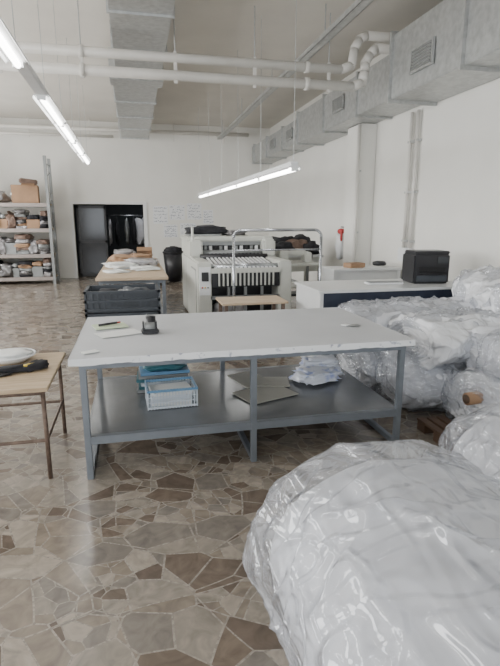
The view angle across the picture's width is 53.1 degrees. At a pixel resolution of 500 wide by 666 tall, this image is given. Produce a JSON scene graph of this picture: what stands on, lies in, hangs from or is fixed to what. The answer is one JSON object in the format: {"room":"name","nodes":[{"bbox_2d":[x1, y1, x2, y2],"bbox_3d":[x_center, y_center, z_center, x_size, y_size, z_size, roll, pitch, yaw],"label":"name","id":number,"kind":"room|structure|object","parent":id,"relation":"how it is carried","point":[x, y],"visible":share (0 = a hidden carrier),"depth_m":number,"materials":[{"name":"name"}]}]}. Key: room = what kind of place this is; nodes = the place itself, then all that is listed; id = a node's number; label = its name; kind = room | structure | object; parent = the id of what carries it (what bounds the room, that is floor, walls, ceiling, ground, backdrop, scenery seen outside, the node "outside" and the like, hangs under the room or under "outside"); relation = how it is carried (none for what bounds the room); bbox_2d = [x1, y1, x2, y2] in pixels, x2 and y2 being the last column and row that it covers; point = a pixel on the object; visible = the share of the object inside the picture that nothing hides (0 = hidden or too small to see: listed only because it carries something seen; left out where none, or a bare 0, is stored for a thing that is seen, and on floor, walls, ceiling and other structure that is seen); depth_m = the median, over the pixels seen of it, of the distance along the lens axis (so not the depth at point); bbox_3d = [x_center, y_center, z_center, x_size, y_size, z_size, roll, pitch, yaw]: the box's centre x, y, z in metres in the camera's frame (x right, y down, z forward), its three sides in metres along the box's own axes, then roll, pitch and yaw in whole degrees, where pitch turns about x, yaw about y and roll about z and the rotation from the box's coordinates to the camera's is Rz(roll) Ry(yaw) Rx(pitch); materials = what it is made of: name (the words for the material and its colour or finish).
{"room":"textile factory","nodes":[
{"label":"textile factory","id":0,"kind":"room"},
{"bbox_2d":[73,204,144,268],"bbox_3d":[-4.580,-3.525,17.007,4.000,2.600,0.100,-3,13,-13],"label":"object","id":1,"kind":"structure","parent":0,"point":[111,209],"depth_m":16.95,"materials":[{"name":"paint"}]},
{"bbox_2d":[0,117,269,277],"bbox_3d":[-3.832,-3.684,14.071,9.000,4.200,0.150,-3,13,-13],"label":"wall","id":2,"kind":"structure","parent":0,"point":[158,170],"depth_m":14.00,"materials":[{"name":"paint"}]},
{"bbox_2d":[76,205,108,275],"bbox_3d":[-4.520,-2.641,14.403,0.800,2.000,0.040,-3,13,-13],"label":"door","id":3,"kind":"structure","parent":2,"relation":"in","point":[91,220],"depth_m":14.38,"materials":[{"name":"black plastic"}]},
{"bbox_2d":[70,201,148,277],"bbox_3d":[-3.943,-2.638,14.186,2.070,2.110,0.030,-3,13,-13],"label":"trim","id":4,"kind":"structure","parent":2,"relation":"attached to","point":[71,202],"depth_m":14.03,"materials":[{"name":"paint"}]},
{"bbox_2d":[153,203,213,236],"bbox_3d":[-1.921,-3.273,14.523,1.741,0.960,0.014,-3,13,-13],"label":"chart","id":5,"kind":"object","parent":2,"relation":"attached to","point":[176,212],"visible":0.89,"depth_m":14.49,"materials":[{"name":"white paper"}]},
{"bbox_2d":[0,0,442,128],"bbox_3d":[-1.762,-3.812,4.748,9.300,0.150,18.750,-3,13,-13],"label":"ceiling","id":6,"kind":"structure","parent":0,"point":[202,27],"depth_m":7.62,"materials":[{"name":"paint"}]},
{"bbox_2d":[0,0,90,163],"bbox_3d":[-2.203,-3.139,5.498,0.172,1.483,9.615,-3,13,-13],"label":"fluorescent light trunking","id":7,"kind":"object","parent":6,"relation":"hanging from","point":[10,51],"visible":0.98,"depth_m":4.69,"materials":[{"name":"white plastic"}]},
{"bbox_2d":[0,116,248,143],"bbox_3d":[-4.041,-5.391,13.243,8.200,0.495,0.100,-3,13,-13],"label":"pipes","id":8,"kind":"object","parent":6,"relation":"attached to","point":[21,126],"visible":0.95,"depth_m":13.19,"materials":[{"name":"white metal"}]},
{"bbox_2d":[106,0,174,139],"bbox_3d":[-1.558,-3.929,6.846,0.800,0.535,13.400,-3,13,-13],"label":"air duct","id":9,"kind":"object","parent":6,"relation":"hanging from","point":[134,24],"depth_m":6.35,"materials":[{"name":"silver metal"}]},
{"bbox_2d":[0,0,389,92],"bbox_3d":[-0.740,-3.556,6.123,6.396,0.945,0.156,-3,13,-13],"label":"pipes","id":10,"kind":"object","parent":6,"relation":"hanging from","point":[82,69],"visible":0.98,"depth_m":6.19,"materials":[{"name":"white metal"}]},
{"bbox_2d":[197,0,300,197],"bbox_3d":[-0.361,-3.558,8.674,0.161,2.063,7.017,-3,13,-14],"label":"fluorescent light trunking","id":11,"kind":"object","parent":6,"relation":"hanging from","point":[292,166],"visible":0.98,"depth_m":6.88,"materials":[{"name":"white plastic"}]},
{"bbox_2d":[217,0,373,139],"bbox_3d":[0.710,-4.056,7.138,0.120,0.415,14.000,-3,13,-13],"label":"cable tray","id":12,"kind":"object","parent":6,"relation":"attached to","point":[358,6],"visible":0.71,"depth_m":6.43,"materials":[{"name":"white metal"}]},
{"bbox_2d":[0,269,450,665],"bbox_3d":[-2.107,0.085,7.175,9.300,0.120,21.850,-3,13,-13],"label":"floor","id":13,"kind":"structure","parent":0,"point":[140,562],"depth_m":2.74,"materials":[{"name":"stone"}]},
{"bbox_2d":[0,155,59,283],"bbox_3d":[-6.472,-2.825,12.648,2.820,3.150,0.720,-3,13,-13],"label":"storage rack","id":14,"kind":"object","parent":13,"relation":"on","point":[50,202],"visible":0.96,"depth_m":12.70,"materials":[{"name":"metal"}]},
{"bbox_2d":[0,191,11,202],"bbox_3d":[-6.428,-3.454,12.487,0.816,0.425,0.668,-3,13,-13],"label":"wrapped bundle","id":15,"kind":"object","parent":14,"relation":"in","point":[4,198],"visible":0.88,"depth_m":12.51,"materials":[{"name":"white plastic"}]},
{"bbox_2d":[10,178,39,202],"bbox_3d":[-5.672,-3.588,12.611,0.672,0.615,0.667,-3,13,-13],"label":"cardboard box","id":16,"kind":"object","parent":14,"relation":"in","point":[28,191],"visible":0.9,"depth_m":12.44,"materials":[{"name":"cardboard"}]},
{"bbox_2d":[0,209,52,277],"bbox_3d":[-6.502,-2.276,12.712,2.760,1.702,0.867,-3,13,-13],"label":"goods","id":17,"kind":"object","parent":14,"relation":"in","point":[21,243],"visible":0.94,"depth_m":12.66,"materials":[{"name":"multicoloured fabric"}]},
{"bbox_2d":[0,352,66,478],"bbox_3d":[-1.609,0.553,3.412,0.610,0.620,0.870,-3,13,-13],"label":"side table","id":18,"kind":"object","parent":13,"relation":"on","point":[36,382],"visible":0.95,"depth_m":3.16,"materials":[{"name":"brown wood"}]},
{"bbox_2d":[0,348,35,364],"bbox_3d":[-1.710,0.161,3.569,0.344,0.073,0.344,-3,13,-13],"label":"dish","id":19,"kind":"object","parent":18,"relation":"on","point":[8,356],"visible":1,"depth_m":3.50,"materials":[{"name":"ceramic"}]},
{"bbox_2d":[0,359,48,376],"bbox_3d":[-1.546,0.230,3.285,0.433,0.062,0.143,-8,15,-31],"label":"gloves","id":20,"kind":"object","parent":18,"relation":"on","point":[36,364],"visible":1,"depth_m":3.29,"materials":[{"name":"black fabric"}]},
{"bbox_2d":[83,284,160,319],"bbox_3d":[-1.565,-0.176,6.229,0.870,0.785,0.620,-3,13,-13],"label":"plastic crates","id":21,"kind":"object","parent":13,"relation":"on","point":[97,303],"visible":0.39,"depth_m":5.90,"materials":[{"name":"grey plastic"}]},
{"bbox_2d":[98,286,149,290],"bbox_3d":[-1.563,-0.468,6.158,0.768,0.197,0.467,-3,13,-13],"label":"scraps","id":22,"kind":"object","parent":21,"relation":"in","point":[125,287],"visible":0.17,"depth_m":6.14,"materials":[{"name":"grey fabric"}]},
{"bbox_2d":[106,215,144,245],"bbox_3d":[-3.890,-2.851,15.901,2.139,1.770,0.600,-3,13,-13],"label":"clothes rack","id":23,"kind":"object","parent":13,"relation":"on","point":[137,223],"visible":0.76,"depth_m":15.68,"materials":[{"name":"black fabric"}]},
{"bbox_2d":[95,258,167,313],"bbox_3d":[-2.113,-0.815,9.074,1.020,0.800,3.850,-3,13,-13],"label":"work table","id":24,"kind":"object","parent":13,"relation":"on","point":[150,276],"visible":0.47,"depth_m":7.40,"materials":[{"name":"beige wood"}]},
{"bbox_2d":[102,249,160,272],"bbox_3d":[-2.158,-1.348,9.071,1.012,0.238,2.881,-3,13,-13],"label":"fabric pieces","id":25,"kind":"object","parent":24,"relation":"on","point":[121,259],"visible":1,"depth_m":8.84,"materials":[{"name":"fabric"}]},
{"bbox_2d":[137,247,151,253],"bbox_3d":[-2.189,-1.661,10.378,0.300,0.257,0.473,-3,13,-13],"label":"cardboard box","id":26,"kind":"object","parent":24,"relation":"on","point":[144,250],"visible":0.57,"depth_m":10.20,"materials":[{"name":"brown cardboard"}]},
{"bbox_2d":[162,246,182,281],"bbox_3d":[-2.030,-1.848,13.304,0.580,0.915,0.582,-3,13,-13],"label":"trash bin","id":27,"kind":"object","parent":13,"relation":"on","point":[172,255],"visible":0.94,"depth_m":13.11,"materials":[{"name":"black plastic"}]},
{"bbox_2d":[180,227,291,312],"bbox_3d":[-0.320,-1.029,8.389,1.440,1.480,2.460,-3,13,-13],"label":"machine","id":28,"kind":"object","parent":13,"relation":"on","point":[206,258],"visible":0.81,"depth_m":7.60,"materials":[{"name":"metal"}]},
{"bbox_2d":[184,225,245,234],"bbox_3d":[-0.597,-1.813,8.802,1.124,0.184,0.543,-3,13,-13],"label":"heap","id":29,"kind":"object","parent":28,"relation":"on","point":[199,229],"visible":0.83,"depth_m":8.61,"materials":[{"name":"black fabric"}]},
{"bbox_2d":[68,307,415,479],"bbox_3d":[-0.118,0.349,3.899,2.267,0.805,1.358,-3,13,-13],"label":"table","id":30,"kind":"object","parent":13,"relation":"on","point":[119,413],"visible":0.97,"depth_m":3.51,"materials":[{"name":"grey metal"}]},
{"bbox_2d":[80,349,98,353],"bbox_3d":[-0.987,0.116,3.076,0.100,0.004,0.060,-11,17,-40],"label":"paper slip","id":31,"kind":"object","parent":30,"relation":"on","point":[94,350],"visible":1,"depth_m":3.08,"materials":[{"name":"white paper"}]},
{"bbox_2d":[92,322,141,338],"bbox_3d":[-1.016,-0.027,3.695,0.307,0.010,0.462,-8,15,-32],"label":"notepad","id":32,"kind":"object","parent":30,"relation":"on","point":[124,332],"visible":0.89,"depth_m":3.63,"materials":[{"name":"white paper"}]},
{"bbox_2d":[98,321,120,325],"bbox_3d":[-1.073,-0.072,3.821,0.182,0.018,0.017,-12,18,-43],"label":"marker pen","id":33,"kind":"object","parent":32,"relation":"on","point":[116,322],"visible":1,"depth_m":3.81,"materials":[{"name":"black plastic"}]},
{"bbox_2d":[141,314,158,333],"bbox_3d":[-0.731,-0.069,3.618,0.120,0.128,0.152,-4,13,-18],"label":"tape dispenser","id":34,"kind":"object","parent":30,"relation":"on","point":[151,322],"visible":1,"depth_m":3.57,"materials":[{"name":"black plastic"}]},
{"bbox_2d":[136,363,189,392],"bbox_3d":[-0.702,0.333,4.021,0.414,0.207,0.276,-3,13,-13],"label":"baskets","id":35,"kind":"object","parent":30,"relation":"on","point":[170,370],"visible":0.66,"depth_m":3.90,"materials":[{"name":"blue plastic"}]},
{"bbox_2d":[144,376,197,410],"bbox_3d":[-0.583,0.439,3.685,0.362,0.145,0.272,-3,13,-15],"label":"plastic basket","id":36,"kind":"object","parent":30,"relation":"on","point":[176,394],"visible":1,"depth_m":3.59,"materials":[{"name":"plastic"}]},
{"bbox_2d":[227,371,298,403],"bbox_3d":[0.105,0.402,3.953,0.538,0.094,0.626,-3,13,-13],"label":"cardboard sheets","id":37,"kind":"object","parent":30,"relation":"on","point":[268,388],"visible":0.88,"depth_m":3.95,"materials":[{"name":"grey cardboard"}]},
{"bbox_2d":[288,355,343,384],"bbox_3d":[0.577,0.306,4.258,0.426,0.150,0.587,6,14,24],"label":"plastic package","id":38,"kind":"object","parent":30,"relation":"on","point":[316,369],"visible":1,"depth_m":4.18,"materials":[{"name":"white plastic"},{"name":"blue printed plastic"}]},
{"bbox_2d":[341,324,360,326],"bbox_3d":[0.775,-0.062,3.862,0.129,0.006,0.086,-6,14,-24],"label":"paper label","id":39,"kind":"object","parent":30,"relation":"on","point":[351,325],"visible":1,"depth_m":3.85,"materials":[{"name":"white paper"}]},
{"bbox_2d":[216,295,288,361],"bbox_3d":[0.013,-0.062,5.982,0.770,0.690,0.500,-3,13,-13],"label":"wooden table","id":40,"kind":"object","parent":13,"relation":"on","point":[271,299],"visible":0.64,"depth_m":5.82,"materials":[{"name":"beige wood"}]},
{"bbox_2d":[232,228,322,310],"bbox_3d":[0.392,-0.716,7.059,1.300,1.488,0.478,-3,13,-13],"label":"rack","id":41,"kind":"object","parent":13,"relation":"on","point":[277,229],"visible":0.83,"depth_m":6.91,"materials":[{"name":"silver metal"}]},
{"bbox_2d":[275,250,318,295],"bbox_3d":[0.789,-0.932,8.912,0.780,1.100,0.680,-3,13,-13],"label":"sewing machine","id":42,"kind":"object","parent":13,"relation":"on","point":[306,257],"visible":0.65,"depth_m":8.73,"materials":[{"name":"metal"}]},
{"bbox_2d":[273,254,323,287],"bbox_3d":[0.851,-1.150,10.244,0.980,0.940,1.000,-3,13,-13],"label":"desk","id":43,"kind":"object","parent":13,"relation":"on","point":[315,258],"visible":0.17,"depth_m":9.80,"materials":[{"name":"metal"}]},
{"bbox_2d":[272,234,319,253],"bbox_3d":[0.860,-1.792,10.060,1.022,0.388,0.852,-3,13,-13],"label":"heap","id":44,"kind":"object","parent":43,"relation":"on","point":[300,241],"visible":0.68,"depth_m":9.85,"materials":[{"name":"black fabric"}]},
{"bbox_2d":[322,265,401,280],"bbox_3d":[1.675,-0.549,7.644,1.080,0.910,0.530,-3,13,-13],"label":"office desk","id":45,"kind":"object","parent":13,"relation":"on","point":[329,273],"visible":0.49,"depth_m":7.36,"materials":[{"name":"laminate"}]},
{"bbox_2d":[343,261,385,267],"bbox_3d":[1.760,-1.041,7.562,0.710,0.087,0.312,-3,13,-13],"label":"clutter","id":46,"kind":"object","parent":45,"relation":"on","point":[377,264],"visible":1,"depth_m":7.46,"materials":[{"name":"cardboard"}]},
{"bbox_2d":[242,438,499,665],"bbox_3d":[0.671,0.928,1.317,1.143,0.803,1.795,-2,13,-10],"label":"roll","id":47,"kind":"object","parent":13,"relation":"on","point":[377,562],"visible":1,"depth_m":1.48,"materials":[{"name":"white plastic"}]},
{"bbox_2d":[294,279,453,359],"bbox_3d":[1.535,-0.146,5.925,1.860,0.880,0.850,-3,13,-13],"label":"countertop","id":48,"kind":"structure","parent":13,"relation":"on","point":[309,294],"depth_m":5.50,"materials":[{"name":"laminate"}]},
{"bbox_2d":[364,281,402,284],"bbox_3d":[1.550,-0.586,5.803,0.420,0.028,0.150,-2,13,-7],"label":"keyboard","id":49,"kind":"object","parent":48,"relation":"on","point":[366,282],"visible":1,"depth_m":5.74,"materials":[{"name":"white plastic"}]},
{"bbox_2d":[401,250,449,283],"bbox_3d":[2.086,-0.788,5.918,0.430,0.372,0.415,-1,13,-6],"label":"printer","id":50,"kind":"object","parent":48,"relation":"on","point":[418,266],"visible":1,"depth_m":5.78,"materials":[{"name":"black plastic"}]},
{"bbox_2d":[336,264,499,429],"bbox_3d":[2.067,0.093,4.141,2.015,1.190,2.757,-3,13,-13],"label":"rolls","id":51,"kind":"object","parent":13,"relation":"on","point":[453,363],"visible":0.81,"depth_m":4.18,"materials":[{"name":"white plastic"}]},
{"bbox_2d":[417,415,466,450],"bbox_3d":[1.492,0.762,3.696,0.240,0.088,0.560,-3,13,-13],"label":"wooden pallet","id":52,"kind":"object","parent":13,"relation":"on","point":[438,425],"visible":0.46,"depth_m":3.79,"materials":[{"name":"brown wood"}]},
{"bbox_2d":[443,402,499,485],"bbox_3d":[1.593,0.750,2.370,1.059,0.687,1.222,0,13,-2],"label":"roll","id":53,"kind":"object","parent":13,"relation":"on","point":[480,444],"visible":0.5,"depth_m":2.62,"materials":[{"name":"white plastic"}]},
{"bbox_2d":[269,54,499,281],"bbox_3d":[2.699,-1.914,6.220,0.150,4.200,18.750,-3,13,-13],"label":"wall","id":54,"kind":"structure","parent":0,"point":[457,201],"depth_m":7.06,"materials":[{"name":"paint"}]},
{"bbox_2d":[335,226,343,259],"bbox_3d":[1.732,-1.697,9.454,0.241,0.625,0.284,12,17,43],"label":"fire extinguisher","id":55,"kind":"object","parent":54,"relation":"hanging from","point":[340,235],"depth_m":9.36,"materials":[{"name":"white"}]},
{"bbox_2d":[343,123,376,264],"bbox_3d":[1.899,-1.960,8.809,0.280,3.150,0.550,-3,13,-13],"label":"wall pillar","id":56,"kind":"structure","parent":54,"relation":"attached to","point":[368,131],"depth_m":8.54,"materials":[{"name":"white paint"}]},
{"bbox_2d":[252,0,499,164],"bbox_3d":[1.992,-3.521,6.980,0.720,0.840,15.900,-3,13,-13],"label":"air duct","id":57,"kind":"object","parent":54,"relation":"attached to","point":[453,48],"depth_m":6.03,"materials":[{"name":"silver metal"}]},
{"bbox_2d":[352,124,361,261],"bbox_3d":[1.798,-1.869,8.477,0.090,3.120,0.065,-3,13,-13],"label":"drain pipe","id":58,"kind":"object","parent":57,"relation":"attached to","point":[358,170],"visible":0.8,"depth_m":8.34,"materials":[{"name":"white paint"}]},
{"bbox_2d":[397,109,421,260],"bbox_3d":[2.326,-2.100,7.274,0.100,2.100,0.300,-3,13,-13],"label":"conduit","id":59,"kind":"object","parent":54,"relation":"attached to","point":[401,250],"visible":0.85,"depth_m":7.23,"materials":[{"name":"grey metal"}]}
]}

